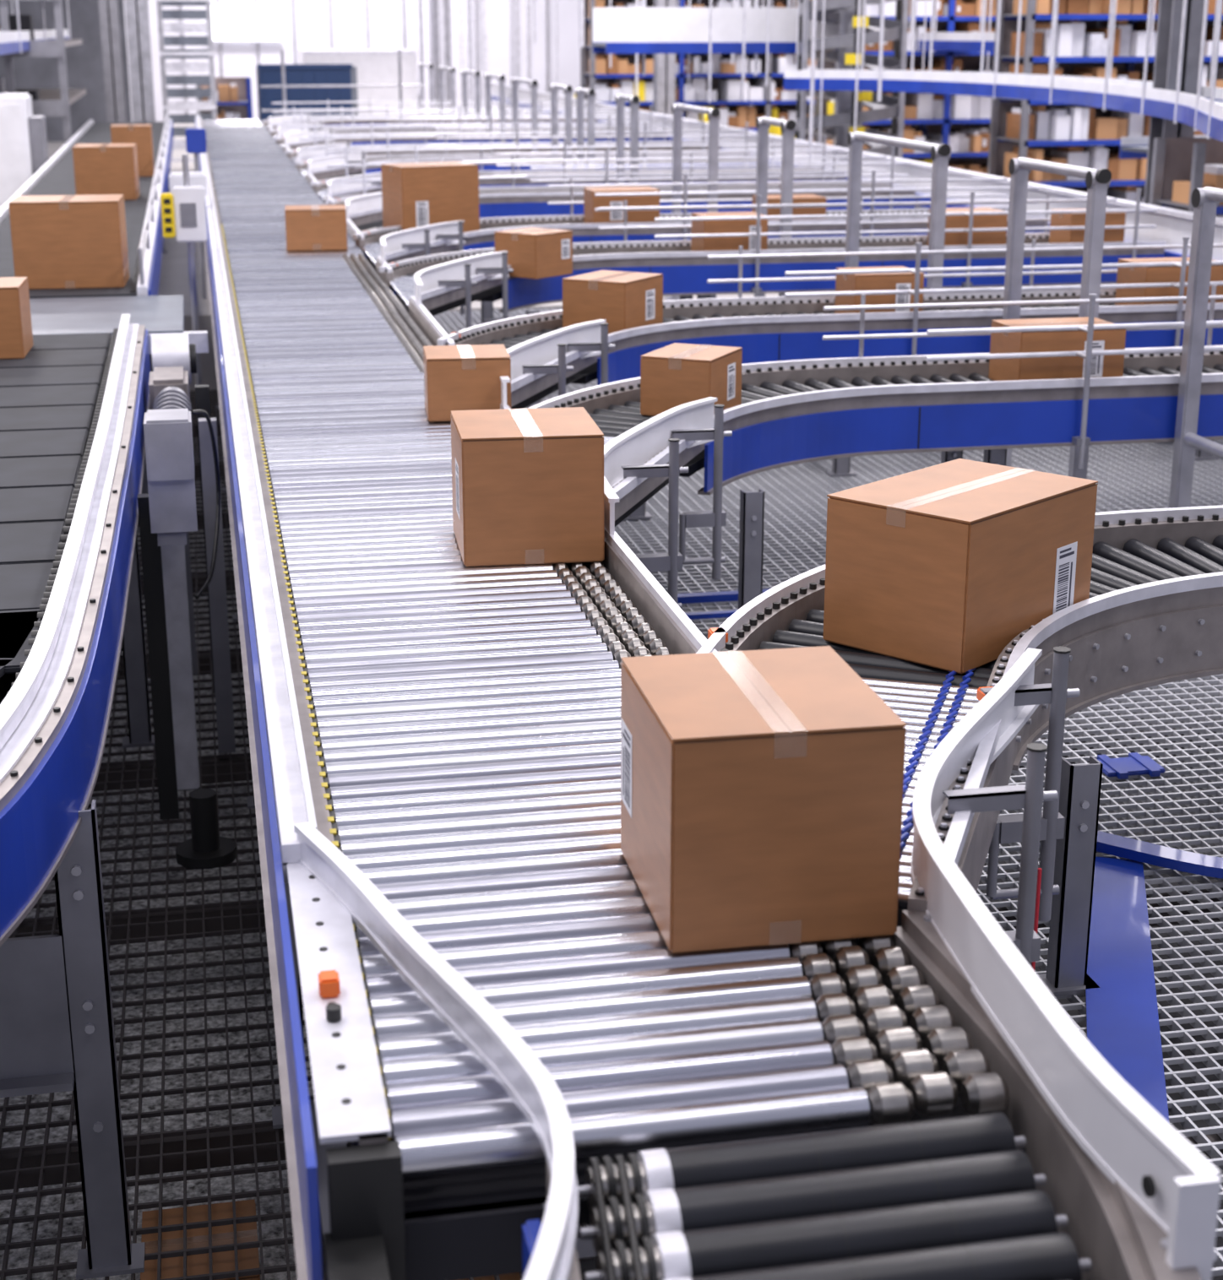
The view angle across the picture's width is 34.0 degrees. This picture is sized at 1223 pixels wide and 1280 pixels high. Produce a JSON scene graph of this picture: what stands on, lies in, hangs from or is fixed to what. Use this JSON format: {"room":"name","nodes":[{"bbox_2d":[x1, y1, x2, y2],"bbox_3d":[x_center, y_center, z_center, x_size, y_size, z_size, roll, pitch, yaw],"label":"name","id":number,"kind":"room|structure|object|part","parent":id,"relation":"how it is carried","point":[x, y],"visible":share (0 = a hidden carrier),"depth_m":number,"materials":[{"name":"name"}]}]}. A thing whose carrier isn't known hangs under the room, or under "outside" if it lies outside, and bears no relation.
{"room":"distribution center","nodes":[
{"label":"distribution center","id":0,"kind":"room"},
{"bbox_2d":[0,0,131,141],"bbox_3d":[-14.289,-14.463,39.593,8.800,9.000,0.200,-3,17,-11],"label":"wall partition","id":1,"kind":"structure","parent":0,"point":[84,62],"depth_m":40.96,"materials":[{"name":"grey metal"}]},
{"bbox_2d":[123,0,580,121],"bbox_3d":[4.296,-17.357,51.227,50.000,10.300,0.360,-3,17,-11],"label":"wall","id":2,"kind":"structure","parent":0,"point":[306,24],"depth_m":49.60,"materials":[{"name":"paint"}]},
{"bbox_2d":[211,5,283,42],"bbox_3d":[-8.931,-15.032,48.850,1.800,0.850,0.130,-3,17,-11],"label":"window","id":3,"kind":"structure","parent":2,"relation":"in","point":[230,24],"depth_m":48.83,"materials":[{"name":"white"}]},
{"bbox_2d":[0,123,1222,1279],"bbox_3d":[9.709,-5.290,27.134,50.000,1.220,54.000,-3,17,-11],"label":"floor","id":4,"kind":"structure","parent":0,"point":[1129,476],"depth_m":6.89,"materials":[{"name":"grey metal"}]},
{"bbox_2d":[0,92,48,207],"bbox_3d":[-7.165,-5.450,22.937,1.350,1.550,1.035,-3,17,-11],"label":"cabinet","id":5,"kind":"object","parent":4,"relation":"on","point":[24,149],"visible":0.6,"depth_m":22.54,"materials":[{"name":"white metal"}]},
{"bbox_2d":[0,0,86,144],"bbox_3d":[-10.819,-8.940,30.126,5.340,4.000,6.100,-3,17,-11],"label":"shelf","id":6,"kind":"object","parent":4,"relation":"on","point":[46,102],"visible":0.62,"depth_m":27.93,"materials":[{"name":"metal"}]},
{"bbox_2d":[0,0,70,54],"bbox_3d":[-8.941,-10.904,28.942,1.017,4.550,16.064,-3,17,-11],"label":"conveyor","id":7,"kind":"object","parent":6,"relation":"on","point":[10,41],"visible":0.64,"depth_m":26.53,"materials":[{"name":"metal"}]},
{"bbox_2d":[0,108,208,1279],"bbox_3d":[-5.752,-3.148,17.281,4.349,1.670,31.519,-3,17,-11],"label":"conveyor","id":8,"kind":"object","parent":4,"relation":"on","point":[73,469],"visible":0.98,"depth_m":5.23,"materials":[{"name":"metal"}]},
{"bbox_2d":[0,276,33,358],"bbox_3d":[-2.963,-1.510,9.391,0.420,0.331,0.402,-3,17,-9],"label":"cardboard box","id":9,"kind":"object","parent":8,"relation":"on","point":[16,335],"visible":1,"depth_m":9.25,"materials":[{"name":"brown cardboard"}]},
{"bbox_2d":[8,194,129,289],"bbox_3d":[-3.219,-2.376,11.917,0.620,0.501,0.501,-3,17,-9],"label":"cardboard box","id":10,"kind":"object","parent":8,"relation":"on","point":[59,241],"visible":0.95,"depth_m":11.69,"materials":[{"name":"brown cardboard"}]},
{"bbox_3d":[-1.806,-0.319,6.366,1.096,0.322,8.144,-1,17,-2],"label":"rail","id":11,"kind":"part","parent":8,"relation":"part of","materials":[{"name":"metal"}]},
{"bbox_2d":[72,143,139,200],"bbox_3d":[-4.506,-4.183,17.869,0.520,0.461,0.501,-3,17,-9],"label":"cardboard box","id":12,"kind":"object","parent":8,"relation":"on","point":[100,169],"visible":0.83,"depth_m":17.63,"materials":[{"name":"brown cardboard"}]},
{"bbox_2d":[110,124,154,176],"bbox_3d":[-4.919,-5.034,20.572,0.400,0.501,0.402,-3,17,-11],"label":"cardboard box","id":13,"kind":"object","parent":8,"relation":"on","point":[139,134],"visible":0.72,"depth_m":20.38,"materials":[{"name":"brown cardboard"}]},
{"bbox_2d":[97,0,125,122],"bbox_3d":[-8.858,-12.004,34.994,0.480,7.000,0.480,-3,17,-11],"label":"steel column","id":14,"kind":"structure","parent":4,"relation":"on","point":[108,9],"depth_m":35.38,"materials":[{"name":"grey metal"}]},
{"bbox_2d":[124,0,155,121],"bbox_3d":[-7.721,-11.174,32.288,0.520,7.000,0.520,-3,17,-11],"label":"steel column","id":15,"kind":"structure","parent":4,"relation":"on","point":[137,11],"depth_m":32.64,"materials":[{"name":"grey metal"}]},
{"bbox_2d":[156,0,216,162],"bbox_3d":[-7.483,-11.934,34.764,0.920,7.000,1.100,-3,17,-11],"label":"ladder","id":16,"kind":"object","parent":4,"relation":"on","point":[162,14],"visible":0.71,"depth_m":35.03,"materials":[{"name":"metal"}]},
{"bbox_2d":[140,1198,260,1279],"bbox_3d":[-1.080,1.674,5.275,0.302,0.201,0.350,-3,17,-11],"label":"cardboard box","id":17,"kind":"object","parent":4,"relation":"on","point":[222,1261],"visible":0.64,"depth_m":5.25,"materials":[{"name":"brown cardboard"}]},
{"bbox_2d":[195,76,252,124],"bbox_3d":[-8.530,-11.775,44.123,1.180,1.200,0.900,-3,17,-11],"label":"rack","id":18,"kind":"object","parent":4,"relation":"on","point":[233,94],"visible":0.48,"depth_m":44.32,"materials":[{"name":"metal"}]},
{"bbox_2d":[0,389,596,1279],"bbox_3d":[-2.695,0.164,9.565,3.550,0.129,14.900,-3,17,-11],"label":"floor","id":19,"kind":"structure","parent":4,"relation":"on","point":[46,1163],"depth_m":6.11,"materials":[{"name":"grey"}]},
{"bbox_2d":[160,128,207,385],"bbox_3d":[-3.223,-2.784,15.365,0.309,2.100,4.732,-3,17,-10],"label":"control panel","id":20,"kind":"object","parent":19,"relation":"on","point":[183,215],"visible":0.94,"depth_m":13.03,"materials":[{"name":"metal"}]},
{"bbox_2d":[137,333,237,869],"bbox_3d":[-1.765,-0.361,8.326,0.300,1.600,2.929,-3,17,-11],"label":"stand","id":21,"kind":"object","parent":19,"relation":"on","point":[167,514],"visible":1,"depth_m":7.63,"materials":[{"name":"metal"}]},
{"bbox_2d":[255,64,352,124],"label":"door","id":22,"kind":"structure","parent":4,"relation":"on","point":[267,74],"depth_m":40.59,"materials":[{"name":"blue paint"}]},
{"bbox_2d":[260,49,423,115],"bbox_3d":[-4.638,-9.220,34.613,2.800,1.900,0.060,-3,17,-11],"label":"guard rail","id":23,"kind":"object","parent":4,"relation":"on","point":[399,85],"visible":0.59,"depth_m":34.48,"materials":[{"name":"metal"}]},
{"bbox_2d":[298,48,418,114],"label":"door","id":24,"kind":"structure","parent":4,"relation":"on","point":[378,66],"depth_m":46.11,"materials":[{"name":"metal"}]},
{"bbox_2d":[260,93,596,130],"bbox_3d":[-3.227,-8.205,32.440,6.137,1.235,2.463,-11,20,-32],"label":"conveyor","id":25,"kind":"object","parent":4,"relation":"on","point":[274,122],"visible":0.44,"depth_m":32.44,"materials":[{"name":"grey metal"}]},
{"bbox_2d":[432,0,450,113],"bbox_3d":[-3.589,-14.118,41.873,0.460,7.000,0.460,-3,17,-11],"label":"steel column","id":26,"kind":"structure","parent":4,"relation":"on","point":[436,24],"depth_m":42.27,"materials":[{"name":"white metal"}]},
{"bbox_2d":[268,100,629,139],"bbox_3d":[-2.628,-7.341,29.630,6.137,1.235,2.462,-11,20,-32],"label":"conveyor","id":27,"kind":"object","parent":4,"relation":"on","point":[280,131],"visible":0.36,"depth_m":29.60,"materials":[{"name":"grey metal"}]},
{"bbox_2d":[275,105,667,149],"bbox_3d":[-2.209,-6.737,27.663,6.137,1.235,2.463,-11,20,-32],"label":"conveyor","id":28,"kind":"object","parent":4,"relation":"on","point":[291,140],"visible":0.42,"depth_m":27.66,"materials":[{"name":"grey metal"}]},
{"bbox_2d":[458,1272,520,1279],"bbox_3d":[-0.417,1.658,5.326,0.422,0.201,0.350,-3,17,-11],"label":"cardboard box","id":29,"kind":"object","parent":4,"relation":"on","point":[515,1276],"visible":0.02,"depth_m":5.16,"materials":[{"name":"brown cardboard"}]},
{"bbox_2d":[285,113,721,164],"bbox_3d":[-1.610,-5.874,24.853,6.137,1.235,2.463,-11,20,-32],"label":"conveyor","id":30,"kind":"object","parent":4,"relation":"on","point":[301,153],"visible":0.35,"depth_m":24.95,"materials":[{"name":"grey metal"}]},
{"bbox_2d":[294,121,757,227],"bbox_3d":[-1.191,-5.270,22.886,6.137,1.235,2.463,-11,20,-32],"label":"conveyor","id":31,"kind":"object","parent":4,"relation":"on","point":[317,167],"visible":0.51,"depth_m":22.94,"materials":[{"name":"grey metal"}]},
{"bbox_2d":[310,135,846,228],"bbox_3d":[-0.592,-4.407,20.076,6.137,1.235,2.463,-11,20,-32],"label":"conveyor","id":32,"kind":"object","parent":4,"relation":"on","point":[334,187],"visible":0.38,"depth_m":20.20,"materials":[{"name":"grey metal"}]},
{"bbox_2d":[325,146,916,231],"bbox_3d":[-0.173,-3.803,18.109,6.137,1.235,2.463,-11,20,-32],"label":"conveyor","id":33,"kind":"object","parent":4,"relation":"on","point":[365,210],"visible":0.34,"depth_m":18.22,"materials":[{"name":"grey metal"}]},
{"bbox_2d":[652,0,676,115],"bbox_3d":[0.861,-11.087,32.008,0.460,7.000,0.460,-3,17,-11],"label":"steel column","id":34,"kind":"structure","parent":4,"relation":"on","point":[664,84],"depth_m":32.49,"materials":[{"name":"white metal"}]},
{"bbox_2d":[580,0,815,141],"bbox_3d":[8.011,-10.745,36.274,17.280,3.840,1.000,-3,17,-11],"label":"rack","id":35,"kind":"object","parent":4,"relation":"on","point":[737,104],"visible":0.1,"depth_m":34.96,"materials":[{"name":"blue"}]},
{"bbox_2d":[195,113,1201,1279],"bbox_3d":[-3.014,-3.219,17.791,1.150,1.505,33.615,-3,17,-11],"label":"conveyor","id":36,"kind":"object","parent":4,"relation":"on","point":[452,729],"visible":0.81,"depth_m":3.78,"materials":[{"name":"metal"}]},
{"bbox_3d":[-3.597,-3.842,17.964,0.145,0.415,32.700,-3,17,-11],"label":"frame","id":37,"kind":"part","parent":36,"relation":"part of","materials":[{"name":"metal"}]},
{"bbox_2d":[284,205,347,250],"bbox_3d":[-2.075,-2.898,14.061,0.420,0.281,0.362,-3,17,-8],"label":"cardboard box","id":38,"kind":"object","parent":36,"relation":"on","point":[307,227],"visible":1,"depth_m":13.89,"materials":[{"name":"brown cardboard"}]},
{"bbox_2d":[423,344,510,422],"bbox_3d":[-0.583,-1.037,8.053,0.331,0.251,0.342,-2,17,-7],"label":"cardboard box","id":39,"kind":"object","parent":36,"relation":"on","point":[457,377],"visible":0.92,"depth_m":7.89,"materials":[{"name":"brown cardboard"}]},
{"bbox_2d":[450,406,603,566],"bbox_3d":[-0.256,-0.464,5.972,0.411,0.378,0.442,-3,17,-8],"label":"cardboard box","id":40,"kind":"object","parent":36,"relation":"on","point":[528,484],"visible":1,"depth_m":5.77,"materials":[{"name":"brown cardboard"}]},
{"bbox_2d":[293,821,1091,1279],"bbox_3d":[0.107,0.770,2.845,0.985,0.357,2.045,-3,17,-11],"label":"conveyor","id":41,"kind":"object","parent":36,"relation":"attached to","point":[955,1198],"visible":1,"depth_m":2.72,"materials":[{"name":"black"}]},
{"bbox_3d":[0.226,0.960,2.409,0.850,0.250,1.070,-3,17,-11],"label":"frame","id":42,"kind":"part","parent":41,"relation":"part of","materials":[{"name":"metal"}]},
{"bbox_2d":[620,645,905,953],"bbox_3d":[0.254,0.271,3.566,0.401,0.387,0.452,-3,17,-10],"label":"cardboard box","id":43,"kind":"object","parent":36,"relation":"on","point":[762,790],"visible":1,"depth_m":3.37,"materials":[{"name":"brown cardboard"}]},
{"bbox_2d":[352,170,1045,324],"bbox_3d":[0.487,-2.913,15.212,6.137,1.235,2.243,-11,20,-32],"label":"conveyor","id":44,"kind":"object","parent":4,"relation":"on","point":[393,244],"visible":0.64,"depth_m":15.23,"materials":[{"name":"grey metal"}]},
{"bbox_2d":[380,161,479,233],"bbox_3d":[-1.366,-3.336,15.111,0.622,0.501,0.421,-9,19,-26],"label":"cardboard box","id":45,"kind":"object","parent":44,"relation":"on","point":[414,195],"visible":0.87,"depth_m":14.93,"materials":[{"name":"brown cardboard"}]},
{"bbox_2d":[583,186,659,223],"bbox_3d":[0.078,-3.321,15.405,0.522,0.301,0.381,-3,17,-11],"label":"cardboard box","id":46,"kind":"object","parent":44,"relation":"on","point":[591,202],"visible":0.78,"depth_m":15.23,"materials":[{"name":"brown cardboard"}]},
{"bbox_2d":[751,194,826,219],"bbox_3d":[1.389,-3.364,15.682,0.501,0.221,0.360,-3,17,-11],"label":"cardboard box","id":47,"kind":"object","parent":44,"relation":"on","point":[797,198],"visible":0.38,"depth_m":15.52,"materials":[{"name":"brown cardboard"}]},
{"bbox_2d":[677,588,770,619],"bbox_3d":[0.743,-0.165,8.318,1.150,0.030,0.280,-3,17,-11],"label":"rail","id":48,"kind":"object","parent":4,"relation":"on","point":[691,598],"visible":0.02,"depth_m":8.33,"materials":[{"name":"blue metal"}]},
{"bbox_2d":[379,189,1166,407],"bbox_3d":[0.896,-2.323,13.291,6.137,1.235,2.243,-11,20,-32],"label":"conveyor","id":49,"kind":"object","parent":4,"relation":"on","point":[442,283],"visible":0.71,"depth_m":13.34,"materials":[{"name":"grey metal"}]},
{"bbox_2d":[493,227,572,279],"bbox_3d":[-0.486,-2.427,12.544,0.341,0.271,0.362,13,21,37],"label":"cardboard box","id":50,"kind":"object","parent":49,"relation":"on","point":[533,252],"visible":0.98,"depth_m":12.41,"materials":[{"name":"brown cardboard"}]},
{"bbox_2d":[690,211,767,251],"bbox_3d":[0.795,-2.734,13.528,0.442,0.281,0.361,-3,17,-11],"label":"cardboard box","id":51,"kind":"object","parent":49,"relation":"on","point":[728,243],"visible":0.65,"depth_m":13.36,"materials":[{"name":"brown cardboard"}]},
{"bbox_2d":[927,207,1007,245],"bbox_3d":[2.460,-2.834,13.852,0.442,0.281,0.360,-3,17,-11],"label":"cardboard box","id":52,"kind":"object","parent":49,"relation":"on","point":[993,220],"visible":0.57,"depth_m":13.68,"materials":[{"name":"brown cardboard"}]},
{"bbox_2d":[1048,208,1125,243],"bbox_3d":[3.327,-2.870,14.005,0.402,0.261,0.360,-3,17,-11],"label":"cardboard box","id":53,"kind":"object","parent":49,"relation":"on","point":[1111,219],"visible":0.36,"depth_m":13.85,"materials":[{"name":"brown cardboard"}]},
{"bbox_2d":[395,0,1155,166],"bbox_3d":[3.120,-10.879,32.180,10.005,6.500,34.679,-3,17,-11],"label":"rods","id":54,"kind":"object","parent":4,"relation":"on","point":[515,4],"visible":0.39,"depth_m":38.24,"materials":[{"name":"metal"}]},
{"bbox_2d":[592,0,839,54],"bbox_3d":[1.369,-9.503,24.383,3.100,4.550,0.860,-3,17,-11],"label":"conveyor","id":55,"kind":"object","parent":54,"relation":"hanging from","point":[615,30],"visible":0.76,"depth_m":24.52,"materials":[{"name":"metal"}]},
{"bbox_2d":[784,65,815,70],"bbox_3d":[6.329,-11.119,30.495,7.344,5.050,0.660,-3,17,-11],"label":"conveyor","id":56,"kind":"object","parent":54,"relation":"hanging from","point":[786,67],"visible":0.02,"depth_m":30.76,"materials":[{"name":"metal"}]},
{"bbox_2d":[698,0,994,52],"bbox_3d":[4.399,-11.125,29.661,3.212,4.550,20.188,-10,20,-29],"label":"conveyor","id":57,"kind":"object","parent":54,"relation":"hanging from","point":[966,41],"visible":0.18,"depth_m":27.05,"materials":[{"name":"metal"}]},
{"bbox_2d":[783,0,1222,141],"bbox_3d":[4.036,-7.013,16.939,2.380,4.940,13.439,-2,17,-7],"label":"conveyor","id":58,"kind":"object","parent":54,"relation":"hanging from","point":[1202,111],"visible":0.97,"depth_m":19.55,"materials":[{"name":"metal"}]},
{"bbox_2d":[1118,135,1206,158],"bbox_3d":[7.622,-7.529,19.538,5.336,5.480,0.620,-6,18,-18],"label":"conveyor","id":59,"kind":"object","parent":54,"relation":"hanging from","point":[1130,147],"visible":0.38,"depth_m":19.73,"materials":[{"name":"metal"}]},
{"bbox_2d":[417,62,1222,508],"bbox_3d":[-0.368,-5.134,21.698,0.180,1.673,30.430,-3,17,-11],"label":"support frame","id":60,"kind":"object","parent":4,"relation":"on","point":[1205,201],"visible":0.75,"depth_m":11.17,"materials":[{"name":"metal"}]},
{"bbox_2d":[437,236,1222,520],"bbox_3d":[1.505,-1.445,10.434,6.137,1.235,2.243,-11,20,-32],"label":"conveyor","id":61,"kind":"object","parent":4,"relation":"on","point":[546,356],"visible":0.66,"depth_m":10.40,"materials":[{"name":"blue metal"}]},
{"bbox_2d":[562,270,662,334],"bbox_3d":[0.009,-1.715,10.211,0.361,0.281,0.422,9,19,27],"label":"cardboard box","id":62,"kind":"object","parent":61,"relation":"on","point":[626,300],"visible":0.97,"depth_m":10.06,"materials":[{"name":"brown cardboard"}]},
{"bbox_2d":[834,265,923,313],"bbox_3d":[1.429,-1.850,10.700,0.382,0.251,0.341,-3,17,-11],"label":"cardboard box","id":63,"kind":"object","parent":61,"relation":"on","point":[892,281],"visible":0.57,"depth_m":10.54,"materials":[{"name":"brown cardboard"}]},
{"bbox_2d":[1114,256,1222,305],"bbox_3d":[3.092,-1.957,11.032,0.501,0.261,0.360,-3,17,-11],"label":"cardboard box","id":64,"kind":"object","parent":61,"relation":"on","point":[1164,273],"visible":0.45,"depth_m":10.87,"materials":[{"name":"brown cardboard"}]},
{"bbox_2d":[795,0,908,158],"bbox_3d":[2.914,-7.613,24.104,1.359,5.000,1.413,-3,17,-11],"label":"rack","id":65,"kind":"object","parent":4,"relation":"on","point":[838,125],"visible":0.59,"depth_m":24.08,"materials":[{"name":"metal"}]},
{"bbox_2d":[491,82,1222,288],"bbox_3d":[1.820,-5.918,25.260,0.780,1.080,42.000,-3,17,-11],"label":"conveyor","id":66,"kind":"object","parent":4,"relation":"on","point":[1171,225],"visible":0.11,"depth_m":17.64,"materials":[{"name":"metal"}]},
{"bbox_2d":[527,284,1222,609],"bbox_3d":[1.924,-0.841,8.467,6.137,1.235,2.243,-11,20,-32],"label":"conveyor","id":67,"kind":"object","parent":4,"relation":"on","point":[797,411],"visible":0.73,"depth_m":8.35,"materials":[{"name":"blue metal"}]},
{"bbox_2d":[640,342,742,416],"bbox_3d":[0.326,-1.050,8.114,0.301,0.241,0.372,7,19,22],"label":"cardboard box","id":68,"kind":"object","parent":67,"relation":"on","point":[675,374],"visible":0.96,"depth_m":7.98,"materials":[{"name":"brown cardboard"}]},
{"bbox_2d":[987,316,1126,380],"bbox_3d":[1.940,-1.250,8.730,0.482,0.261,0.341,-3,17,-11],"label":"cardboard box","id":69,"kind":"object","parent":67,"relation":"on","point":[1011,369],"visible":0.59,"depth_m":8.58,"materials":[{"name":"brown cardboard"}]},
{"bbox_2d":[813,0,996,173],"bbox_3d":[8.528,-8.309,29.126,11.280,3.380,1.000,-3,17,-11],"label":"rack","id":70,"kind":"object","parent":4,"relation":"on","point":[960,122],"visible":0.16,"depth_m":28.19,"materials":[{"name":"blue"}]},
{"bbox_2d":[696,505,1222,1279],"bbox_3d":[2.389,0.199,5.491,6.500,0.995,2.615,-14,22,-37],"label":"conveyor","id":71,"kind":"object","parent":4,"relation":"on","point":[1152,615],"visible":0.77,"depth_m":4.46,"materials":[{"name":"grey metal"}]},
{"bbox_2d":[823,458,1097,673],"bbox_3d":[0.894,-0.204,5.120,0.421,0.381,0.602,15,23,40],"label":"cardboard box","id":72,"kind":"object","parent":71,"relation":"on","point":[942,566],"visible":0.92,"depth_m":4.94,"materials":[{"name":"brown cardboard"}]},
{"bbox_2d":[1030,867,1041,970],"bbox_3d":[0.926,0.753,4.411,0.010,0.530,0.032,5,18,14],"label":"pull cord","id":73,"kind":"object","parent":71,"relation":"hanging from","point":[1038,873],"visible":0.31,"depth_m":4.36,"materials":[{"name":"red plastic"}]},
{"bbox_2d":[987,0,1222,203],"bbox_3d":[7.891,-6.652,23.734,6.780,3.380,1.000,-3,17,-11],"label":"rack","id":74,"kind":"object","parent":4,"relation":"on","point":[1083,136],"visible":0.46,"depth_m":23.07,"materials":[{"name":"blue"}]},
{"bbox_2d":[1084,856,1169,1123],"bbox_3d":[1.272,0.861,5.003,0.170,0.008,1.603,4,17,11],"label":"beam","id":75,"kind":"structure","parent":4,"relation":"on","point":[1122,1025],"depth_m":5.00,"materials":[{"name":"blue metal"}]},
{"bbox_2d":[1096,752,1165,779],"bbox_3d":[1.672,0.406,6.476,0.200,0.020,0.170,-3,17,-11],"label":"plate","id":76,"kind":"object","parent":4,"relation":"on","point":[1135,764],"visible":0.82,"depth_m":6.45,"materials":[{"name":"blue metal"}]},
{"bbox_2d":[1095,830,1222,878],"bbox_3d":[2.015,0.640,5.630,1.692,0.030,0.284,5,18,15],"label":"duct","id":77,"kind":"object","parent":4,"relation":"on","point":[1109,843],"visible":0.56,"depth_m":5.69,"materials":[{"name":"blue metal"}]},
{"bbox_2d":[1143,0,1204,204],"bbox_3d":[4.840,-6.381,16.686,0.440,7.000,0.440,-3,17,-11],"label":"steel column","id":78,"kind":"structure","parent":4,"relation":"on","point":[1169,13],"depth_m":17.06,"materials":[{"name":"grey metal"}]},
{"bbox_2d":[1148,137,1222,217],"bbox_3d":[5.809,-3.484,16.790,2.480,1.400,0.800,-3,17,-11],"label":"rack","id":79,"kind":"object","parent":4,"relation":"on","point":[1179,165],"visible":0.23,"depth_m":16.75,"materials":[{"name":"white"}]},
{"bbox_2d":[703,113,708,122],"bbox_3d":[1.459,-7.380,30.072,0.206,1.050,0.206,-3,17,-11],"label":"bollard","id":80,"kind":"object","parent":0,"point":[705,118],"visible":0.09,"depth_m":29.86,"materials":[{"name":"yellow paint"}]},
{"bbox_2d":[768,124,781,135],"bbox_3d":[2.205,-6.526,27.290,0.206,1.050,0.206,-3,17,-11],"label":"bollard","id":81,"kind":"object","parent":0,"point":[774,130],"visible":0.02,"depth_m":27.09,"materials":[{"name":"yellow paint"}]}
]}

